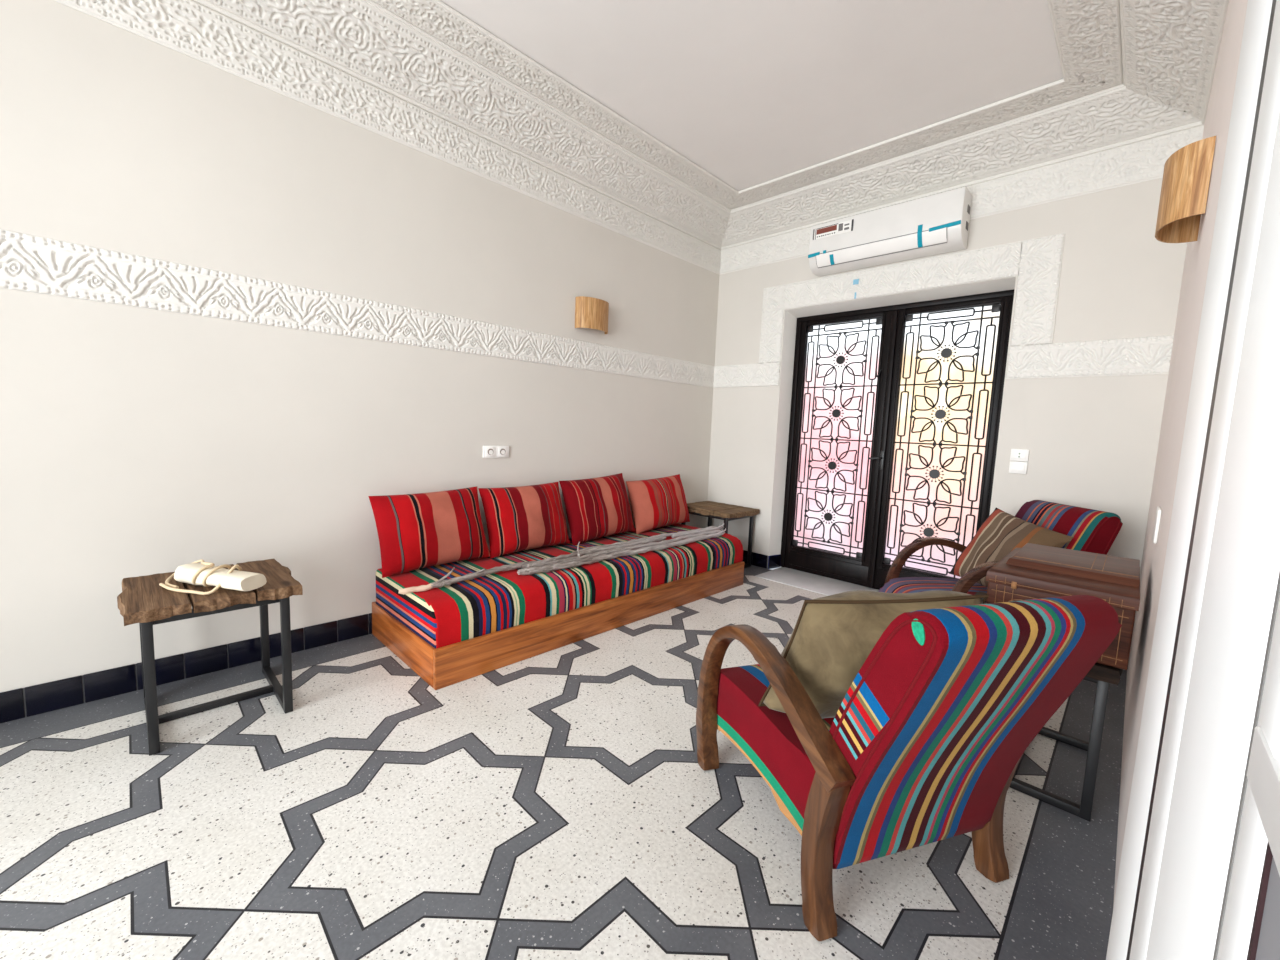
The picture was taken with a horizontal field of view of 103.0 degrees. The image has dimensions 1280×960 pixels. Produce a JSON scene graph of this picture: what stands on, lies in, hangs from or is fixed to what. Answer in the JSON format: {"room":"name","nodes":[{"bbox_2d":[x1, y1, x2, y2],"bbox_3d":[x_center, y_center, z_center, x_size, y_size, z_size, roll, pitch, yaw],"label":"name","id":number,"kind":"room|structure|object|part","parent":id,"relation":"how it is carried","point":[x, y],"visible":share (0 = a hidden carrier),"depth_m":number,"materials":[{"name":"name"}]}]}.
{"room":"living room","nodes":[
{"label":"living room","id":0,"kind":"room"},
{"bbox_2d":[0,0,719,692],"bbox_3d":[-1.466,-0.828,3.092,0.150,3.500,6.500,8,8,44],"label":"wall","id":1,"kind":"structure","parent":0,"point":[135,441],"depth_m":2.53,"materials":[{"name":"paint"}]},
{"bbox_2d":[0,613,371,723],"bbox_3d":[-1.479,0.855,3.204,0.010,0.130,6.188,8,8,44],"label":"baseboard","id":2,"kind":"structure","parent":1,"relation":"attached to","point":[20,703],"depth_m":2.41,"materials":[{"name":"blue tile"}]},
{"bbox_2d":[0,229,714,387],"bbox_3d":[-1.124,-0.937,3.312,0.008,0.221,5.400,8,8,44],"label":"trim","id":3,"kind":"structure","parent":1,"relation":"attached to","point":[29,263],"depth_m":2.58,"materials":[{"name":"paint"}]},
{"bbox_2d":[206,0,730,246],"bbox_3d":[-0.956,-2.272,3.062,0.330,0.160,5.400,8,8,44],"label":"trim","id":4,"kind":"structure","parent":1,"relation":"attached to","point":[356,35],"depth_m":2.99,"materials":[{"name":"paint"}]},
{"bbox_2d":[483,446,508,457],"bbox_3d":[-1.000,-0.197,3.542,0.014,0.084,0.200,8,8,44],"label":"power socket","id":5,"kind":"object","parent":1,"relation":"attached to","point":[488,451],"visible":1,"depth_m":3.54,"materials":[{"name":"white plastic"}]},
{"bbox_2d":[486,447,494,456],"bbox_3d":[-1.030,-0.194,3.506,0.004,0.068,0.072,8,8,44],"label":"outlet","id":6,"kind":"object","parent":5,"relation":"attached to","point":[490,451],"depth_m":3.50,"materials":[{"name":"white plastic"}]},
{"bbox_2d":[498,447,506,456],"bbox_3d":[-0.965,-0.199,3.573,0.004,0.068,0.072,8,8,44],"label":"outlet","id":7,"kind":"object","parent":5,"relation":"attached to","point":[502,451],"depth_m":3.57,"materials":[{"name":"white plastic"}]},
{"bbox_2d":[575,296,608,333],"bbox_3d":[-0.353,-1.288,3.984,0.106,0.232,0.310,8,8,44],"label":"wall lamp","id":8,"kind":"object","parent":1,"relation":"attached to","point":[590,312],"visible":1,"depth_m":3.91,"materials":[{"name":"brown wood"}]},
{"bbox_2d":[53,0,1162,274],"bbox_3d":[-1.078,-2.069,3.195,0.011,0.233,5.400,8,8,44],"label":"trim","id":9,"kind":"structure","parent":1,"relation":"attached to","point":[187,26],"depth_m":2.76,"materials":[{"name":"paint"}]},
{"bbox_2d":[193,0,1228,249],"bbox_3d":[0.091,-2.037,2.051,3.289,0.022,5.404,8,8,44],"label":"trim","id":10,"kind":"structure","parent":1,"relation":"attached to","point":[218,9],"depth_m":3.08,"materials":[{"name":"paint"}]},
{"bbox_2d":[0,563,1126,959],"bbox_3d":[-0.208,1.157,1.877,4.025,0.100,6.350,8,8,44],"label":"floor","id":11,"kind":"structure","parent":0,"point":[559,803],"depth_m":1.62,"materials":[{"name":"stone"}]},
{"bbox_2d":[117,559,302,755],"bbox_3d":[-1.855,0.719,2.223,0.573,0.569,0.575,8,8,44],"label":"side table","id":12,"kind":"object","parent":11,"relation":"on","point":[142,600],"visible":0.89,"depth_m":2.10,"materials":[{"name":"brown wood"}]},
{"bbox_3d":[-2.005,0.751,2.073,0.511,0.524,0.031,8,8,44],"label":"leg frame","id":13,"kind":"part","parent":12,"relation":"part of","materials":[{"name":"black metal"}]},
{"bbox_2d":[159,559,266,594],"bbox_3d":[-1.809,0.396,2.132,0.482,0.097,0.223,4,6,15],"label":"packet","id":14,"kind":"object","parent":12,"relation":"on","point":[206,574],"visible":1,"depth_m":2.09,"materials":[{"name":"beige paper"}]},
{"bbox_3d":[-1.696,0.518,2.054,0.031,0.030,0.426,8,8,44],"label":"rail","id":15,"kind":"part","parent":12,"relation":"part of","materials":[{"name":"black metal"}]},
{"bbox_3d":[-1.707,0.732,2.377,0.511,0.524,0.031,8,8,44],"label":"leg frame","id":16,"kind":"part","parent":12,"relation":"part of","materials":[{"name":"black metal"}]},
{"bbox_2d":[372,561,743,689],"bbox_3d":[-0.361,0.813,3.702,0.879,0.199,2.674,8,8,44],"label":"sofa base","id":17,"kind":"object","parent":11,"relation":"on","point":[441,667],"visible":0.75,"depth_m":2.90,"materials":[{"name":"brown wood"}]},
{"bbox_2d":[376,524,742,647],"bbox_3d":[-0.344,0.626,3.687,0.834,0.244,2.672,8,8,44],"label":"mattress","id":18,"kind":"object","parent":17,"relation":"on","point":[443,616],"visible":0.67,"depth_m":2.98,"materials":[{"name":"fabric"}]},
{"bbox_2d":[368,486,490,577],"bbox_3d":[-1.257,0.293,3.099,0.263,0.461,0.683,8,8,44],"label":"cushion","id":19,"kind":"object","parent":18,"relation":"on","point":[419,530],"visible":1,"depth_m":2.99,"materials":[{"name":"red fabric"}]},
{"bbox_2d":[478,482,569,558],"bbox_3d":[-0.795,0.262,3.572,0.264,0.457,0.654,7,8,40],"label":"cushion","id":20,"kind":"object","parent":18,"relation":"on","point":[521,518],"visible":1,"depth_m":3.46,"materials":[{"name":"red fabric"}]},
{"bbox_2d":[399,536,665,593],"bbox_3d":[-0.506,0.494,3.312,0.088,0.083,2.065,8,8,43],"label":"branch","id":21,"kind":"object","parent":18,"relation":"on","point":[441,582],"visible":0.87,"depth_m":2.98,"materials":[{"name":"grey wood"}]},
{"bbox_2d":[559,473,634,545],"bbox_3d":[-0.321,0.216,4.044,0.264,0.508,0.702,7,8,40],"label":"cushion","id":22,"kind":"object","parent":18,"relation":"on","point":[599,507],"visible":0.99,"depth_m":3.92,"materials":[{"name":"red fabric"}]},
{"bbox_2d":[517,528,725,574],"bbox_3d":[0.042,0.496,3.672,2.064,0.057,0.095,-4,8,-45],"label":"branch","id":23,"kind":"object","parent":18,"relation":"on","point":[589,560],"visible":1,"depth_m":3.40,"materials":[{"name":"grey wood"}]},
{"bbox_2d":[527,530,720,566],"bbox_3d":[0.025,0.450,3.756,1.962,0.121,0.091,-3,8,-44],"label":"branch","id":24,"kind":"object","parent":18,"relation":"on","point":[568,559],"visible":0.72,"depth_m":3.51,"materials":[{"name":"grey wood"}]},
{"bbox_2d":[576,526,715,550],"bbox_3d":[0.133,0.458,4.058,0.058,0.042,1.601,8,8,44],"label":"branch","id":25,"kind":"object","parent":18,"relation":"on","point":[698,529],"visible":0.52,"depth_m":3.92,"materials":[{"name":"grey wood"}]},
{"bbox_2d":[626,474,689,533],"bbox_3d":[0.173,0.202,4.561,0.256,0.474,0.736,7,8,40],"label":"cushion","id":26,"kind":"object","parent":18,"relation":"on","point":[656,503],"visible":1,"depth_m":4.42,"materials":[{"name":"red fabric"}]},
{"bbox_2d":[671,522,723,537],"bbox_3d":[0.511,0.429,4.358,0.068,0.065,0.702,8,8,44],"label":"branch","id":27,"kind":"object","parent":18,"relation":"on","point":[719,527],"visible":0.85,"depth_m":4.31,"materials":[{"name":"grey wood"}]},
{"bbox_2d":[681,501,759,567],"bbox_3d":[0.747,0.542,4.957,0.632,0.571,0.521,8,8,44],"label":"side table","id":28,"kind":"object","parent":11,"relation":"on","point":[710,509],"visible":0.7,"depth_m":4.84,"materials":[{"name":"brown wood"}]},
{"bbox_3d":[0.568,0.541,5.131,0.031,0.524,0.461,8,8,44],"label":"leg frame","id":29,"kind":"part","parent":28,"relation":"part of","materials":[{"name":"black metal"}]},
{"bbox_3d":[0.625,0.330,4.802,0.496,0.030,0.031,8,8,44],"label":"rail","id":30,"kind":"part","parent":28,"relation":"part of","materials":[{"name":"black metal"}]},
{"bbox_3d":[0.922,0.591,4.787,0.031,0.524,0.461,8,8,44],"label":"leg frame","id":31,"kind":"part","parent":28,"relation":"part of","materials":[{"name":"black metal"}]},
{"bbox_2d":[756,567,878,595],"bbox_3d":[1.840,0.942,4.255,1.663,0.006,0.575,8,8,44],"label":"threshold","id":32,"kind":"object","parent":11,"relation":"on","point":[792,577],"visible":0.24,"depth_m":4.50,"materials":[{"name":"stone"}]},
{"bbox_2d":[696,595,1121,940],"bbox_3d":[0.700,0.700,1.665,0.684,0.943,1.058,0,6,-18],"label":"armchair","id":33,"kind":"object","parent":11,"relation":"on","point":[926,744],"visible":0.89,"depth_m":1.30,"materials":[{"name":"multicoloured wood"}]},
{"bbox_3d":[0.647,0.897,1.820,0.548,0.274,0.776,0,6,-18],"label":"seat","id":34,"kind":"part","parent":33,"relation":"part of","materials":[{"name":"fabric"}]},
{"bbox_3d":[0.380,0.834,1.641,0.064,0.654,0.790,0,6,-18],"label":"armrest","id":35,"kind":"part","parent":33,"relation":"part of","materials":[{"name":"brown wood"}]},
{"bbox_3d":[0.480,0.969,1.338,0.060,0.459,0.102,0,6,-18],"label":"leg","id":36,"kind":"part","parent":33,"relation":"part of","materials":[{"name":"brown wood"}]},
{"bbox_2d":[758,590,988,718],"bbox_3d":[0.698,0.540,1.614,0.592,0.486,0.344,3,6,6],"label":"cushion","id":37,"kind":"object","parent":33,"relation":"on","point":[833,636],"visible":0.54,"depth_m":1.51,"materials":[{"name":"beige fabric"}]},
{"bbox_3d":[0.818,0.666,1.317,0.558,0.794,0.335,0,6,-18],"label":"backrest","id":38,"kind":"part","parent":33,"relation":"part of","materials":[{"name":"fabric"}]},
{"bbox_3d":[1.068,0.972,1.532,0.060,0.459,0.102,0,6,-18],"label":"leg","id":39,"kind":"part","parent":33,"relation":"part of","materials":[{"name":"brown wood"}]},
{"bbox_2d":[879,500,1122,594],"bbox_3d":[2.132,0.608,3.128,1.058,0.943,0.684,2,6,-2],"label":"armchair","id":40,"kind":"object","parent":11,"relation":"on","point":[1093,531],"visible":0.34,"depth_m":3.08,"materials":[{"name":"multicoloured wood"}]},
{"bbox_3d":[2.056,0.716,3.449,0.790,0.654,0.064,2,6,-2],"label":"armrest","id":41,"kind":"part","parent":40,"relation":"part of","materials":[{"name":"brown wood"}]},
{"bbox_3d":[1.982,0.815,3.145,0.776,0.274,0.548,2,6,-2],"label":"seat","id":42,"kind":"part","parent":40,"relation":"part of","materials":[{"name":"fabric"}]},
{"bbox_3d":[2.073,0.780,2.832,0.790,0.654,0.064,2,6,-2],"label":"armrest","id":43,"kind":"part","parent":40,"relation":"part of","materials":[{"name":"brown wood"}]},
{"bbox_2d":[949,508,1073,586],"bbox_3d":[2.220,0.425,3.099,0.306,0.460,0.573,1,6,-12],"label":"cushion","id":44,"kind":"object","parent":40,"relation":"on","point":[1002,532],"visible":0.62,"depth_m":3.10,"materials":[{"name":"brown fabric"}]},
{"bbox_3d":[2.496,0.547,3.135,0.335,0.794,0.558,2,6,-2],"label":"backrest","id":45,"kind":"part","parent":40,"relation":"part of","materials":[{"name":"red fabric"}]},
{"bbox_2d":[974,592,1122,821],"bbox_3d":[1.603,0.869,2.108,0.541,0.571,0.682,8,8,44],"label":"side table","id":46,"kind":"object","parent":11,"relation":"on","point":[1103,675],"visible":0.2,"depth_m":1.76,"materials":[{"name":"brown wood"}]},
{"bbox_3d":[1.414,0.904,1.919,0.481,0.524,0.031,8,8,44],"label":"leg frame","id":47,"kind":"part","parent":46,"relation":"part of","materials":[{"name":"black metal"}]},
{"bbox_2d":[986,543,1139,669],"bbox_3d":[1.651,0.446,1.986,0.413,0.290,0.588,8,8,44],"label":"wooden trunk","id":48,"kind":"object","parent":46,"relation":"on","point":[1031,571],"visible":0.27,"depth_m":1.82,"materials":[{"name":"brown wood"}]},
{"bbox_3d":[1.656,0.345,1.977,0.413,0.083,0.585,8,8,44],"label":"trunk lid","id":49,"kind":"part","parent":48,"relation":"part of","materials":[{"name":"brown wood"}]},
{"bbox_3d":[1.789,0.880,2.301,0.481,0.524,0.031,8,8,44],"label":"leg frame","id":50,"kind":"part","parent":46,"relation":"part of","materials":[{"name":"black metal"}]},
{"bbox_2d":[440,0,1147,201],"bbox_3d":[-0.109,-2.250,1.706,3.525,0.084,6.250,8,8,44],"label":"ceiling","id":51,"kind":"structure","parent":0,"point":[751,93],"depth_m":2.78,"materials":[{"name":"paint"}]},
{"bbox_2d":[372,0,737,208],"bbox_3d":[-0.865,-2.325,2.729,0.228,0.010,5.058,8,8,44],"label":"trim","id":52,"kind":"structure","parent":51,"relation":"attached to","point":[427,15],"depth_m":3.02,"materials":[{"name":"paint"}]},
{"bbox_2d":[364,0,1125,211],"bbox_3d":[-0.017,-2.205,1.915,2.629,0.020,5.073,8,8,44],"label":"trim","id":53,"kind":"structure","parent":51,"relation":"attached to","point":[371,2],"depth_m":3.15,"materials":[{"name":"paint"}]},
{"bbox_2d":[432,0,1066,193],"bbox_3d":[-0.100,-2.208,1.829,2.154,0.018,4.835,8,8,44],"label":"trim","id":54,"kind":"structure","parent":51,"relation":"attached to","point":[440,3],"depth_m":3.08,"materials":[{"name":"paint"}]},
{"bbox_2d":[732,81,1119,208],"bbox_3d":[1.668,-2.317,3.630,2.591,0.009,0.228,8,8,44],"label":"trim","id":55,"kind":"structure","parent":51,"relation":"attached to","point":[1066,91],"depth_m":3.36,"materials":[{"name":"paint"}]},
{"bbox_2d":[1051,0,1122,83],"bbox_3d":[1.520,-2.135,1.802,0.228,0.010,3.058,8,8,44],"label":"trim","id":56,"kind":"structure","parent":51,"relation":"attached to","point":[1088,31],"depth_m":2.51,"materials":[{"name":"paint"}]},
{"bbox_2d":[706,104,1203,568],"bbox_3d":[2.091,-0.797,4.175,3.425,3.500,0.320,8,8,44],"label":"wall","id":57,"kind":"structure","parent":0,"point":[1091,442],"depth_m":3.28,"materials":[{"name":"paint"}]},
{"bbox_2d":[713,362,779,387],"bbox_3d":[1.023,-1.022,4.975,0.748,0.221,0.013,8,8,44],"label":"trim","id":58,"kind":"structure","parent":57,"relation":"attached to","point":[756,374],"depth_m":4.95,"materials":[{"name":"paint"}]},
{"bbox_2d":[743,550,767,568],"bbox_3d":[0.958,0.753,5.154,0.760,0.130,0.010,8,8,44],"label":"baseboard","id":59,"kind":"structure","parent":57,"relation":"attached to","point":[760,560],"depth_m":4.96,"materials":[{"name":"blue tile"}]},
{"bbox_2d":[759,285,784,362],"bbox_3d":[1.229,-1.446,4.745,0.221,0.687,0.013,8,8,44],"label":"trim","id":60,"kind":"structure","parent":57,"relation":"attached to","point":[773,298],"depth_m":4.74,"materials":[{"name":"paint"}]},
{"bbox_2d":[767,554,780,568],"bbox_3d":[1.299,0.790,4.924,0.166,0.130,0.011,-1,7,-32],"label":"baseboard reveal","id":61,"kind":"structure","parent":57,"relation":"attached to","point":[773,560],"depth_m":4.92,"materials":[{"name":"blue tile"}]},
{"bbox_2d":[784,310,893,586],"bbox_3d":[1.738,-0.268,4.544,0.821,2.330,0.106,8,8,44],"label":"door","id":62,"kind":"structure","parent":57,"relation":"in","point":[843,361],"depth_m":4.55,"materials":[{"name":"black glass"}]},
{"bbox_3d":[1.706,0.780,4.654,0.751,0.138,0.018,8,8,44],"label":"kick panel","id":63,"kind":"part","parent":62,"relation":"part of","materials":[{"name":"black wood"}]},
{"bbox_3d":[1.758,-0.363,4.578,0.687,2.074,0.004,8,8,44],"label":"glass pane","id":64,"kind":"part","parent":62,"relation":"part of","materials":[{"name":"white"}]},
{"bbox_2d":[853,279,858,284],"bbox_3d":[1.779,-1.631,4.189,0.045,0.040,0.011,8,8,44],"label":"tape piece","id":65,"kind":"object","parent":57,"relation":"attached to","point":[856,281],"visible":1,"depth_m":4.18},
{"bbox_2d":[808,186,971,275],"bbox_3d":[1.877,-1.885,3.932,1.116,0.373,0.212,8,8,44],"label":"air conditioner","id":66,"kind":"object","parent":57,"relation":"attached to","point":[938,223],"visible":1,"depth_m":3.81,"materials":[{"name":"white plastic"}]},
{"bbox_2d":[769,277,1015,555],"bbox_3d":[2.001,-0.270,4.290,1.724,2.423,0.310,8,8,44],"label":"reveal","id":67,"kind":"structure","parent":57,"relation":"attached to","point":[791,316],"depth_m":4.71,"materials":[{"name":"paint"}]},
{"bbox_2d":[780,289,1014,566],"bbox_3d":[2.035,-0.249,4.298,1.680,2.370,0.072,8,8,44],"label":"door frame","id":68,"kind":"structure","parent":57,"relation":"attached to","point":[1010,293],"depth_m":4.25,"materials":[{"name":"black metal"}]},
{"bbox_2d":[759,233,1064,359],"bbox_3d":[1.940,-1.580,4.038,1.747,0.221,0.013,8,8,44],"label":"trim","id":69,"kind":"structure","parent":57,"relation":"attached to","point":[998,262],"depth_m":3.90,"materials":[{"name":"paint"}]},
{"bbox_2d":[868,296,1009,589],"bbox_3d":[2.286,-0.195,4.041,0.866,2.330,0.129,7,7,38],"label":"door","id":70,"kind":"structure","parent":57,"relation":"in","point":[945,365],"depth_m":4.00,"materials":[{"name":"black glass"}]},
{"bbox_3d":[1.973,-0.166,4.258,0.109,0.160,0.068,8,8,44],"label":"handle","id":71,"kind":"part","parent":70,"relation":"part of","materials":[{"name":"black metal"}]},
{"bbox_3d":[2.274,0.859,4.101,0.696,0.138,0.018,8,8,44],"label":"kick panel","id":72,"kind":"part","parent":70,"relation":"part of","materials":[{"name":"black metal"}]},
{"bbox_2d":[722,86,1200,246],"bbox_3d":[1.868,-2.239,3.847,3.275,0.159,0.330,8,8,44],"label":"trim","id":73,"kind":"structure","parent":57,"relation":"attached to","point":[1120,114],"depth_m":3.46,"materials":[{"name":"paint"}]},
{"bbox_2d":[719,125,1203,273],"bbox_3d":[1.970,-2.028,3.982,3.275,0.233,0.013,8,8,44],"label":"trim","id":74,"kind":"structure","parent":57,"relation":"attached to","point":[1146,159],"depth_m":3.30,"materials":[{"name":"paint"}]},
{"bbox_2d":[1009,449,1028,473],"bbox_3d":[2.595,-0.127,3.485,0.100,0.168,0.017,8,8,44],"label":"wall switch","id":75,"kind":"object","parent":57,"relation":"attached to","point":[1016,454],"visible":1,"depth_m":3.48,"materials":[{"name":"white plastic"}]},
{"bbox_2d":[1009,461,1027,473],"bbox_3d":[2.595,-0.085,3.491,0.100,0.082,0.013,8,8,44],"label":"switch plate","id":76,"kind":"object","parent":75,"relation":"attached to","point":[1014,467],"depth_m":3.48,"materials":[{"name":"white plastic"}]},
{"bbox_2d":[1010,449,1028,461],"bbox_3d":[2.598,-0.170,3.483,0.100,0.082,0.013,8,8,44],"label":"switch plate","id":77,"kind":"object","parent":75,"relation":"attached to","point":[1016,454],"depth_m":3.48,"materials":[{"name":"white plastic"}]},
{"bbox_2d":[1010,234,1063,345],"bbox_3d":[2.632,-1.250,3.379,0.221,0.687,0.013,8,8,44],"label":"trim","id":78,"kind":"structure","parent":57,"relation":"attached to","point":[1040,258],"depth_m":3.37,"materials":[{"name":"paint"}]},
{"bbox_2d":[1005,373,1168,378],"bbox_3d":[2.810,-0.662,3.249,0.787,0.007,0.007,8,8,44],"label":"trim","id":79,"kind":"structure","parent":57,"relation":"attached to","point":[1153,373],"depth_m":3.21,"materials":[{"name":"paint"}]},
{"bbox_2d":[1007,335,1173,377],"bbox_3d":[2.814,-0.771,3.232,0.780,0.221,0.013,8,8,44],"label":"trim","id":80,"kind":"structure","parent":57,"relation":"attached to","point":[1138,355],"depth_m":3.20,"materials":[{"name":"paint"}]},
{"bbox_2d":[1113,0,1247,907],"bbox_3d":[1.852,-0.543,1.606,0.150,3.500,3.700,8,8,44],"label":"wall","id":81,"kind":"structure","parent":0,"point":[1218,115],"depth_m":1.69,"materials":[{"name":"paint"}]},
{"bbox_2d":[1153,506,1161,543],"bbox_3d":[1.850,0.159,1.821,0.010,0.120,0.150,8,8,44],"label":"wall plate","id":82,"kind":"object","parent":81,"relation":"attached to","point":[1158,511],"visible":1,"depth_m":1.77,"materials":[{"name":"white plastic"}]},
{"bbox_2d":[1123,0,1223,120],"bbox_3d":[1.844,-2.023,1.731,0.330,0.160,3.400,8,8,44],"label":"trim","id":83,"kind":"structure","parent":81,"relation":"attached to","point":[1169,45],"depth_m":2.43,"materials":[{"name":"paint"}]},
{"bbox_2d":[1155,136,1215,242],"bbox_3d":[1.893,-0.989,1.776,0.113,0.235,0.310,8,8,44],"label":"wall lamp","id":84,"kind":"object","parent":81,"relation":"attached to","point":[1187,172],"visible":1,"depth_m":1.69,"materials":[{"name":"brown wood"}]},
{"bbox_3d":[-0.332,-0.395,-0.695,0.140,3.500,2.650,8,8,44],"label":"wall","id":85,"kind":"structure","parent":0,"visible":0},
{"bbox_2d":[1106,0,1272,959],"bbox_3d":[0.447,-0.190,0.315,0.110,2.950,0.229,8,8,44],"label":"door frame","id":86,"kind":"structure","parent":85,"relation":"attached to","point":[1258,12],"depth_m":0.36,"materials":[{"name":"white paint"}]},
{"bbox_2d":[1126,0,1279,959],"bbox_3d":[-0.010,-0.167,-0.143,0.101,2.940,1.066,8,8,44],"label":"door","id":87,"kind":"structure","parent":85,"relation":"in","point":[1208,887],"depth_m":0.17,"materials":[{"name":"white paint"}]},
{"bbox_3d":[-0.124,0.527,-0.112,0.028,0.905,0.710,8,8,44],"label":"panel","id":88,"kind":"part","parent":87,"relation":"part of","materials":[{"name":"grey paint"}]}
]}

